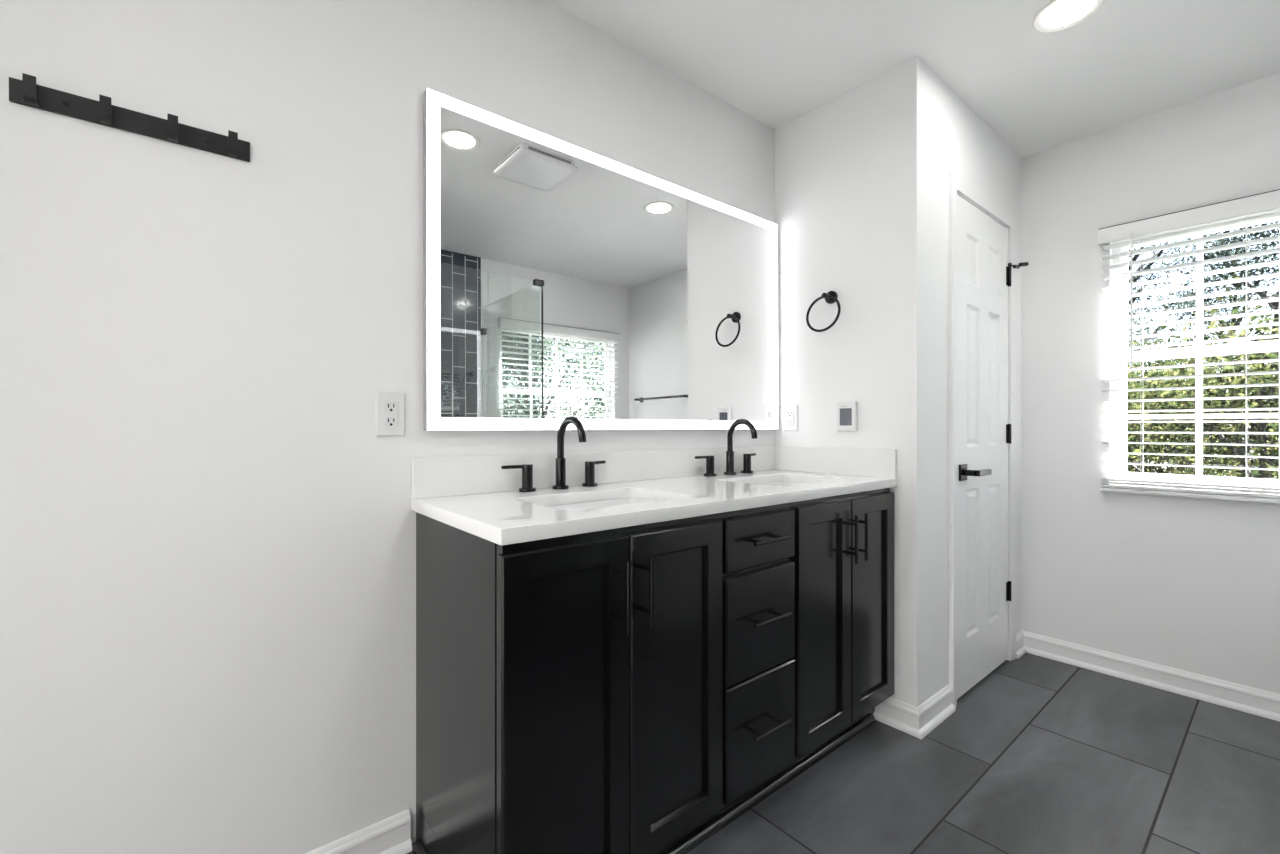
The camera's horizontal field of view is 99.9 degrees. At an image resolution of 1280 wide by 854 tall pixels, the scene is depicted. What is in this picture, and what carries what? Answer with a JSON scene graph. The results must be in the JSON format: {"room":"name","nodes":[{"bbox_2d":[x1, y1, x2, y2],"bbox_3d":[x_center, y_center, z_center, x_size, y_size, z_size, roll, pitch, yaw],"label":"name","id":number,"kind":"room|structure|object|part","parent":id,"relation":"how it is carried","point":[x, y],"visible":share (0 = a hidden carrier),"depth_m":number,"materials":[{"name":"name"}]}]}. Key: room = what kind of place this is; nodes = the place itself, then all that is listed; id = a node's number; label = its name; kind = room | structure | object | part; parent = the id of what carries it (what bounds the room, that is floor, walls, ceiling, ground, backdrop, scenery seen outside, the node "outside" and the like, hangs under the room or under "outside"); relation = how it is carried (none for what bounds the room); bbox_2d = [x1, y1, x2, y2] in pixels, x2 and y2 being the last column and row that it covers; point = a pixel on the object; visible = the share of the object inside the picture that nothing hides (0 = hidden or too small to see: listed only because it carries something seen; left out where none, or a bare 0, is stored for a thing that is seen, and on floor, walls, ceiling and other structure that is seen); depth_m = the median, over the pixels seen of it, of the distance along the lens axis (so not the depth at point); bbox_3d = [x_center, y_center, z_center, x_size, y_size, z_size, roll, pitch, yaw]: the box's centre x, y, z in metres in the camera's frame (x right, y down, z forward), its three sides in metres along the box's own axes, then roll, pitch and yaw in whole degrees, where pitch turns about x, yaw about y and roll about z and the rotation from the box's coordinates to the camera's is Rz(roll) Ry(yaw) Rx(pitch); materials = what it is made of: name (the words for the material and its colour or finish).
{"room":"bathroom","nodes":[
{"label":"bathroom","id":0,"kind":"room"},
{"bbox_2d":[0,0,774,853],"bbox_3d":[-0.529,-0.117,1.552,3.048,2.440,0.100,0,0,-39],"label":"wall","id":1,"kind":"structure","parent":0,"point":[208,530],"depth_m":1.19,"materials":[{"name":"white paint"}]},
{"bbox_2d":[9,73,249,161],"bbox_3d":[-1.003,-0.616,1.082,0.355,0.047,0.027,0,0,-39],"label":"hook rail","id":2,"kind":"object","parent":1,"relation":"attached to","point":[26,92],"visible":1,"depth_m":1.07,"materials":[{"name":"black metal"}]},
{"bbox_2d":[305,809,411,853],"bbox_3d":[-1.096,1.056,1.006,1.278,0.094,0.027,0,0,-39],"label":"baseboard","id":3,"kind":"structure","parent":1,"relation":"attached to","point":[391,835],"depth_m":1.36,"materials":[{"name":"white paint"}]},
{"bbox_2d":[375,391,404,435],"bbox_3d":[-0.643,-0.034,1.388,0.071,0.115,0.009,0,0,-39],"label":"wall outlet","id":4,"kind":"object","parent":1,"relation":"attached to","point":[389,406],"visible":1,"depth_m":1.38,"materials":[{"name":"white plastic"}]},
{"bbox_2d":[384,401,397,426],"bbox_3d":[-0.641,-0.034,1.386,0.034,0.067,0.003,0,0,-39],"label":"receptacle","id":5,"kind":"object","parent":4,"relation":"attached to","point":[390,407],"depth_m":1.38,"materials":[{"name":"white plastic"}]},
{"bbox_2d":[412,445,775,498],"bbox_3d":[0.006,0.136,1.911,1.562,0.106,0.020,0,0,-39],"label":"backsplash","id":6,"kind":"structure","parent":1,"relation":"attached to","point":[466,475],"depth_m":1.71,"materials":[{"name":"white stone"}]},
{"bbox_2d":[423,88,777,429],"bbox_3d":[0.015,-0.443,1.911,1.514,0.904,0.030,0,0,-39],"label":"led mirror","id":7,"kind":"object","parent":1,"relation":"attached to","point":[562,280],"visible":1,"depth_m":1.72,"materials":[{"name":"white mirror"}]},
{"bbox_2d":[407,653,1279,853],"bbox_3d":[0.774,1.143,0.874,4.205,0.080,2.800,0,0,-39],"label":"floor","id":8,"kind":"structure","parent":0,"point":[1041,755],"depth_m":1.67,"materials":[{"name":"grey tile"}]},
{"bbox_2d":[412,488,893,853],"bbox_3d":[0.180,0.662,1.689,1.562,0.882,0.582,0,0,-39],"label":"vanity cabinet","id":9,"kind":"object","parent":8,"relation":"on","point":[638,689],"visible":0.95,"depth_m":1.28,"materials":[{"name":"black paint"}]},
{"bbox_3d":[-0.145,0.615,1.109,0.306,0.748,0.019,0,0,-39],"label":"door","id":10,"kind":"part","parent":9,"relation":"part of","materials":[{"name":"black paint"}]},
{"bbox_3d":[-0.034,0.365,1.163,0.011,0.156,0.040,0,0,-39],"label":"handle","id":11,"kind":"part","parent":9,"relation":"part of","materials":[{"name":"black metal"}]},
{"bbox_3d":[0.144,1.090,1.705,1.528,0.024,0.459,0,0,-39],"label":"shoe moulding","id":12,"kind":"part","parent":9,"relation":"part of","materials":[{"name":"black paint"}]},
{"bbox_3d":[0.018,0.365,1.205,0.011,0.156,0.040,0,0,-39],"label":"handle","id":13,"kind":"part","parent":9,"relation":"part of","materials":[{"name":"black metal"}]},
{"bbox_2d":[411,445,897,545],"bbox_3d":[0.173,0.151,1.705,1.564,0.137,0.551,0,0,-39],"label":"countertop","id":14,"kind":"structure","parent":9,"relation":"on","point":[473,495],"depth_m":1.59,"materials":[{"name":"white stone"}]},
{"bbox_2d":[501,416,605,491],"bbox_3d":[-0.214,0.078,1.603,0.370,0.220,0.162,0,0,-39],"label":"faucet","id":15,"kind":"object","parent":14,"relation":"on","point":[560,461],"visible":1,"depth_m":1.63,"materials":[{"name":"black metal"}]},
{"bbox_3d":[-0.362,0.115,1.555,0.080,0.010,0.015,0,0,-39],"label":"lever","id":16,"kind":"part","parent":15,"relation":"part of","materials":[{"name":"black metal"}]},
{"bbox_3d":[-0.331,0.149,1.580,0.049,0.078,0.049,0,0,-39],"label":"handle","id":17,"kind":"part","parent":15,"relation":"part of","materials":[{"name":"black metal"}]},
{"bbox_3d":[-0.243,0.142,1.647,0.049,0.093,0.049,0,0,-39],"label":"spout","id":18,"kind":"part","parent":15,"relation":"part of","materials":[{"name":"black metal"}]},
{"bbox_3d":[-0.161,0.149,1.720,0.049,0.078,0.049,0,0,-39],"label":"handle","id":19,"kind":"part","parent":15,"relation":"part of","materials":[{"name":"black metal"}]},
{"bbox_3d":[-0.138,0.115,1.747,0.015,0.011,0.070,0,0,39],"label":"lever","id":20,"kind":"part","parent":15,"relation":"part of","materials":[{"name":"black metal"}]},
{"bbox_2d":[546,498,654,510],"bbox_3d":[-0.092,0.291,1.448,0.458,0.140,0.328,0,0,-39],"label":"sink","id":21,"kind":"object","parent":14,"relation":"in","point":[621,501],"visible":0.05,"depth_m":1.61,"materials":[{"name":"white ceramic"}]},
{"bbox_2d":[695,419,756,476],"bbox_3d":[0.387,0.078,2.095,0.370,0.220,0.162,0,0,-39],"label":"faucet","id":22,"kind":"object","parent":14,"relation":"on","point":[729,453],"visible":1,"depth_m":2.12,"materials":[{"name":"black metal"}]},
{"bbox_3d":[0.239,0.115,2.047,0.080,0.010,0.015,0,0,-39],"label":"lever","id":23,"kind":"part","parent":22,"relation":"part of","materials":[{"name":"black metal"}]},
{"bbox_3d":[0.270,0.149,2.072,0.049,0.078,0.049,0,0,-39],"label":"handle","id":24,"kind":"part","parent":22,"relation":"part of","materials":[{"name":"black metal"}]},
{"bbox_3d":[0.358,0.142,2.139,0.049,0.093,0.049,0,0,-39],"label":"spout","id":25,"kind":"part","parent":22,"relation":"part of","materials":[{"name":"black metal"}]},
{"bbox_3d":[0.441,0.149,2.212,0.049,0.078,0.049,0,0,-39],"label":"handle","id":26,"kind":"part","parent":22,"relation":"part of","materials":[{"name":"black metal"}]},
{"bbox_2d":[759,481,807,485],"bbox_3d":[0.516,0.291,1.946,0.458,0.140,0.328,0,0,-39],"label":"sink","id":27,"kind":"object","parent":14,"relation":"in","point":[781,483],"visible":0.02,"depth_m":2.16,"materials":[{"name":"white ceramic"}]},
{"bbox_3d":[0.093,0.615,1.305,0.304,0.748,0.019,0,0,-39],"label":"door","id":28,"kind":"part","parent":9,"relation":"part of","materials":[{"name":"black paint"}]},
{"bbox_3d":[0.338,0.314,1.505,0.302,0.142,0.019,0,0,-39],"label":"drawer","id":29,"kind":"part","parent":9,"relation":"part of","materials":[{"name":"black paint"}]},
{"bbox_3d":[0.338,0.838,1.505,0.302,0.298,0.019,0,0,-39],"label":"drawer","id":30,"kind":"part","parent":9,"relation":"part of","materials":[{"name":"black paint"}]},
{"bbox_3d":[0.338,0.542,1.505,0.302,0.282,0.019,0,0,-39],"label":"drawer","id":31,"kind":"part","parent":9,"relation":"part of","materials":[{"name":"black paint"}]},
{"bbox_3d":[0.356,0.828,1.482,0.156,0.011,0.040,0,0,-39],"label":"handle","id":32,"kind":"part","parent":9,"relation":"part of","materials":[{"name":"black metal"}]},
{"bbox_3d":[0.356,0.527,1.482,0.156,0.011,0.040,0,0,-39],"label":"handle","id":33,"kind":"part","parent":9,"relation":"part of","materials":[{"name":"black metal"}]},
{"bbox_3d":[0.356,0.310,1.482,0.156,0.011,0.040,0,0,-39],"label":"handle","id":34,"kind":"part","parent":9,"relation":"part of","materials":[{"name":"black metal"}]},
{"bbox_3d":[0.583,0.615,1.706,0.302,0.748,0.019,0,0,-39],"label":"door","id":35,"kind":"part","parent":9,"relation":"part of","materials":[{"name":"black paint"}]},
{"bbox_3d":[0.695,0.365,1.760,0.011,0.156,0.040,0,0,-39],"label":"handle","id":36,"kind":"part","parent":9,"relation":"part of","materials":[{"name":"black metal"}]},
{"bbox_3d":[0.744,0.365,1.800,0.011,0.156,0.040,0,0,-39],"label":"handle","id":37,"kind":"part","parent":9,"relation":"part of","materials":[{"name":"black metal"}]},
{"bbox_3d":[0.819,0.615,1.899,0.302,0.748,0.019,0,0,-39],"label":"door","id":38,"kind":"part","parent":9,"relation":"part of","materials":[{"name":"black paint"}]},
{"bbox_2d":[775,56,916,706],"bbox_3d":[0.839,-0.117,2.208,0.100,2.440,0.619,0,0,-39],"label":"wall","id":39,"kind":"structure","parent":0,"point":[846,167],"depth_m":2.10,"materials":[{"name":"white paint"}]},
{"bbox_2d":[784,405,797,430],"bbox_3d":[0.656,-0.040,2.345,0.009,0.115,0.071,0,0,-39],"label":"wall outlet","id":40,"kind":"object","parent":39,"relation":"attached to","point":[790,411],"visible":1,"depth_m":2.34,"materials":[{"name":"white plastic"}]},
{"bbox_2d":[787,410,792,425],"bbox_3d":[0.654,-0.040,2.344,0.003,0.067,0.034,0,0,-39],"label":"receptacle","id":41,"kind":"object","parent":40,"relation":"attached to","point":[789,412],"depth_m":2.34,"materials":[{"name":"white plastic"}]},
{"bbox_2d":[806,291,840,331],"bbox_3d":[0.751,-0.467,2.170,0.083,0.175,0.152,0,0,-39],"label":"towel ring","id":42,"kind":"object","parent":39,"relation":"attached to","point":[831,297],"visible":1,"depth_m":2.17,"materials":[{"name":"black metal"}]},
{"bbox_2d":[837,401,857,430],"bbox_3d":[0.822,-0.042,2.134,0.019,0.117,0.082,0,0,-39],"label":"thermostat","id":43,"kind":"object","parent":39,"relation":"attached to","point":[847,412],"visible":1,"depth_m":2.12,"materials":[{"name":"white plastic"}]},
{"bbox_2d":[548,0,1279,157],"bbox_3d":[0.774,-1.387,0.874,4.205,0.100,2.800,0,0,-39],"label":"ceiling","id":44,"kind":"structure","parent":0,"point":[776,62],"depth_m":1.91,"materials":[{"name":"white paint"}]},
{"bbox_2d":[1032,0,1104,32],"bbox_3d":[1.372,-1.333,1.726,0.185,0.006,0.185,0,0,-39],"label":"recessed light","id":45,"kind":"object","parent":44,"relation":"in","point":[1056,15],"visible":1,"depth_m":1.74,"materials":[{"name":"white plastic"}]},
{"bbox_2d":[917,56,1020,706],"bbox_3d":[1.451,-0.117,2.373,1.257,2.440,0.100,0,0,-39],"label":"wall","id":46,"kind":"structure","parent":0,"point":[951,136],"depth_m":2.05,"materials":[{"name":"white paint"}]},
{"bbox_2d":[873,684,955,738],"bbox_3d":[1.054,1.056,2.062,0.304,0.094,0.176,0,0,-39],"label":"baseboard","id":47,"kind":"structure","parent":46,"relation":"attached to","point":[919,721],"depth_m":1.98,"materials":[{"name":"white paint"}]},
{"bbox_2d":[949,171,1015,706],"bbox_3d":[1.502,0.052,2.339,0.738,2.102,0.018,0,0,-39],"label":"door frame","id":48,"kind":"structure","parent":46,"relation":"attached to","point":[957,184],"depth_m":2.14,"materials":[{"name":"white paint"}]},
{"bbox_2d":[957,195,1028,698],"bbox_3d":[1.545,0.079,2.358,0.698,2.024,0.105,0,0,-39],"label":"door","id":49,"kind":"structure","parent":46,"relation":"in","point":[983,267],"depth_m":2.32,"materials":[{"name":"white paint"}]},
{"bbox_3d":[1.311,0.184,2.183,0.066,0.066,0.009,0,0,-39],"label":"handle","id":50,"kind":"part","parent":49,"relation":"part of","materials":[{"name":"black metal"}]},
{"bbox_3d":[1.374,0.184,2.189,0.130,0.023,0.061,0,0,-39],"label":"lever","id":51,"kind":"part","parent":49,"relation":"part of","materials":[{"name":"black metal"}]},
{"bbox_2d":[1021,73,1279,693],"bbox_3d":[2.590,-0.117,1.896,0.100,2.440,2.081,0,0,-39],"label":"wall","id":52,"kind":"structure","parent":0,"point":[1189,584],"depth_m":2.39,"materials":[{"name":"white paint"}]},
{"bbox_2d":[1016,630,1279,721],"bbox_3d":[2.203,1.056,2.178,0.140,0.094,1.154,0,0,-39],"label":"baseboard","id":53,"kind":"structure","parent":52,"relation":"attached to","point":[1266,704],"depth_m":2.28,"materials":[{"name":"white paint"}]},
{"bbox_2d":[1112,208,1279,494],"bbox_3d":[2.386,-0.294,2.143,0.098,1.113,0.768,0,0,-39],"label":"window","id":54,"kind":"structure","parent":52,"relation":"in","point":[1120,416],"depth_m":2.29,"materials":[{"name":"white plastic"}]},
{"bbox_2d":[1098,189,1279,503],"bbox_3d":[2.319,-0.298,2.091,0.071,1.166,0.825,0,0,-39],"label":"window blind","id":55,"kind":"object","parent":54,"relation":"attached to","point":[1270,200],"visible":1,"depth_m":2.17,"materials":[{"name":"white plastic"}]},
{"bbox_3d":[2.325,0.257,2.095,0.052,0.058,0.813,0,0,-39],"label":"rail","id":56,"kind":"part","parent":55,"relation":"part of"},
{"bbox_3d":[2.341,-0.286,2.077,0.055,1.123,0.597,0,0,-39],"label":"ladder cord","id":57,"kind":"part","parent":55,"relation":"part of","materials":[{"name":"white fabric"}]},
{"bbox_3d":[2.398,-0.052,2.152,0.016,0.568,0.718,0,0,-39],"label":"sash","id":58,"kind":"part","parent":54,"relation":"part of","materials":[{"name":"white plastic"}]},
{"bbox_3d":[2.412,-0.562,2.164,0.016,0.528,0.718,0,0,-39],"label":"sash","id":59,"kind":"part","parent":54,"relation":"part of","materials":[{"name":"glass"}]},
{"label":"outside","id":60,"kind":"structure","parent":0,"visible":0},
{"bbox_3d":[20.167,4.103,-0.954,90.000,0.200,90.000,0,0,-39],"label":"ground","id":61,"kind":"structure","parent":60,"visible":0},
{"bbox_2d":[1127,369,1175,471],"bbox_3d":[5.726,1.260,8.339,4.848,5.658,4.628,0,0,1],"label":"tree","id":62,"kind":"object","parent":61,"relation":"on","point":[1128,386],"visible":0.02,"depth_m":7.26,"materials":[{"name":"green plant"}]},
{"bbox_2d":[1127,239,1190,447],"bbox_3d":[7.305,-0.873,9.991,4.221,9.764,4.072,0,0,-32],"label":"slender tree","id":63,"kind":"object","parent":61,"relation":"on","point":[1133,372],"visible":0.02,"depth_m":9.23,"materials":[{"name":"green plant"}]},
{"bbox_2d":[1128,237,1247,472],"bbox_3d":[11.864,-0.873,13.160,4.221,9.764,4.072,0,0,-24],"label":"slender tree","id":64,"kind":"object","parent":61,"relation":"on","point":[1134,278],"visible":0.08,"depth_m":12.72,"materials":[{"name":"green plant"}]},
{"bbox_2d":[1127,350,1256,473],"bbox_3d":[10.663,1.260,11.537,4.848,5.658,4.628,0,0,35],"label":"tree","id":65,"kind":"object","parent":61,"relation":"on","point":[1137,350],"visible":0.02,"depth_m":10.87,"materials":[{"name":"green plant"}]},
{"bbox_2d":[1127,272,1278,479],"bbox_3d":[6.871,1.260,5.830,4.628,5.658,4.848,0,0,-32],"label":"tree","id":66,"kind":"object","parent":61,"relation":"on","point":[1264,378],"visible":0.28,"depth_m":5.72,"materials":[{"name":"green plant"}]},
{"bbox_2d":[1127,325,1278,477],"bbox_3d":[7.916,1.260,8.639,4.628,5.658,4.848,0,0,22],"label":"tree","id":67,"kind":"object","parent":61,"relation":"on","point":[1145,373],"visible":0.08,"depth_m":8.15,"materials":[{"name":"green plant"}]},
{"bbox_2d":[1140,221,1278,476],"bbox_3d":[11.946,-0.873,9.861,4.221,9.764,4.072,0,0,39],"label":"slender tree","id":68,"kind":"object","parent":61,"relation":"on","point":[1275,305],"visible":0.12,"depth_m":10.20,"materials":[{"name":"green plant"}]},
{"bbox_2d":[1154,229,1278,476],"bbox_3d":[16.739,-0.873,15.076,4.221,9.764,4.072,0,0,11],"label":"slender tree","id":69,"kind":"object","parent":61,"relation":"on","point":[1234,299],"visible":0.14,"depth_m":15.05,"materials":[{"name":"green plant"}]},
{"bbox_2d":[1216,362,1278,477],"bbox_3d":[10.909,1.260,7.789,4.848,5.658,4.628,0,0,-14],"label":"tree","id":70,"kind":"object","parent":61,"relation":"on","point":[1264,362],"visible":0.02,"depth_m":8.77,"materials":[{"name":"green plant"}]}
]}

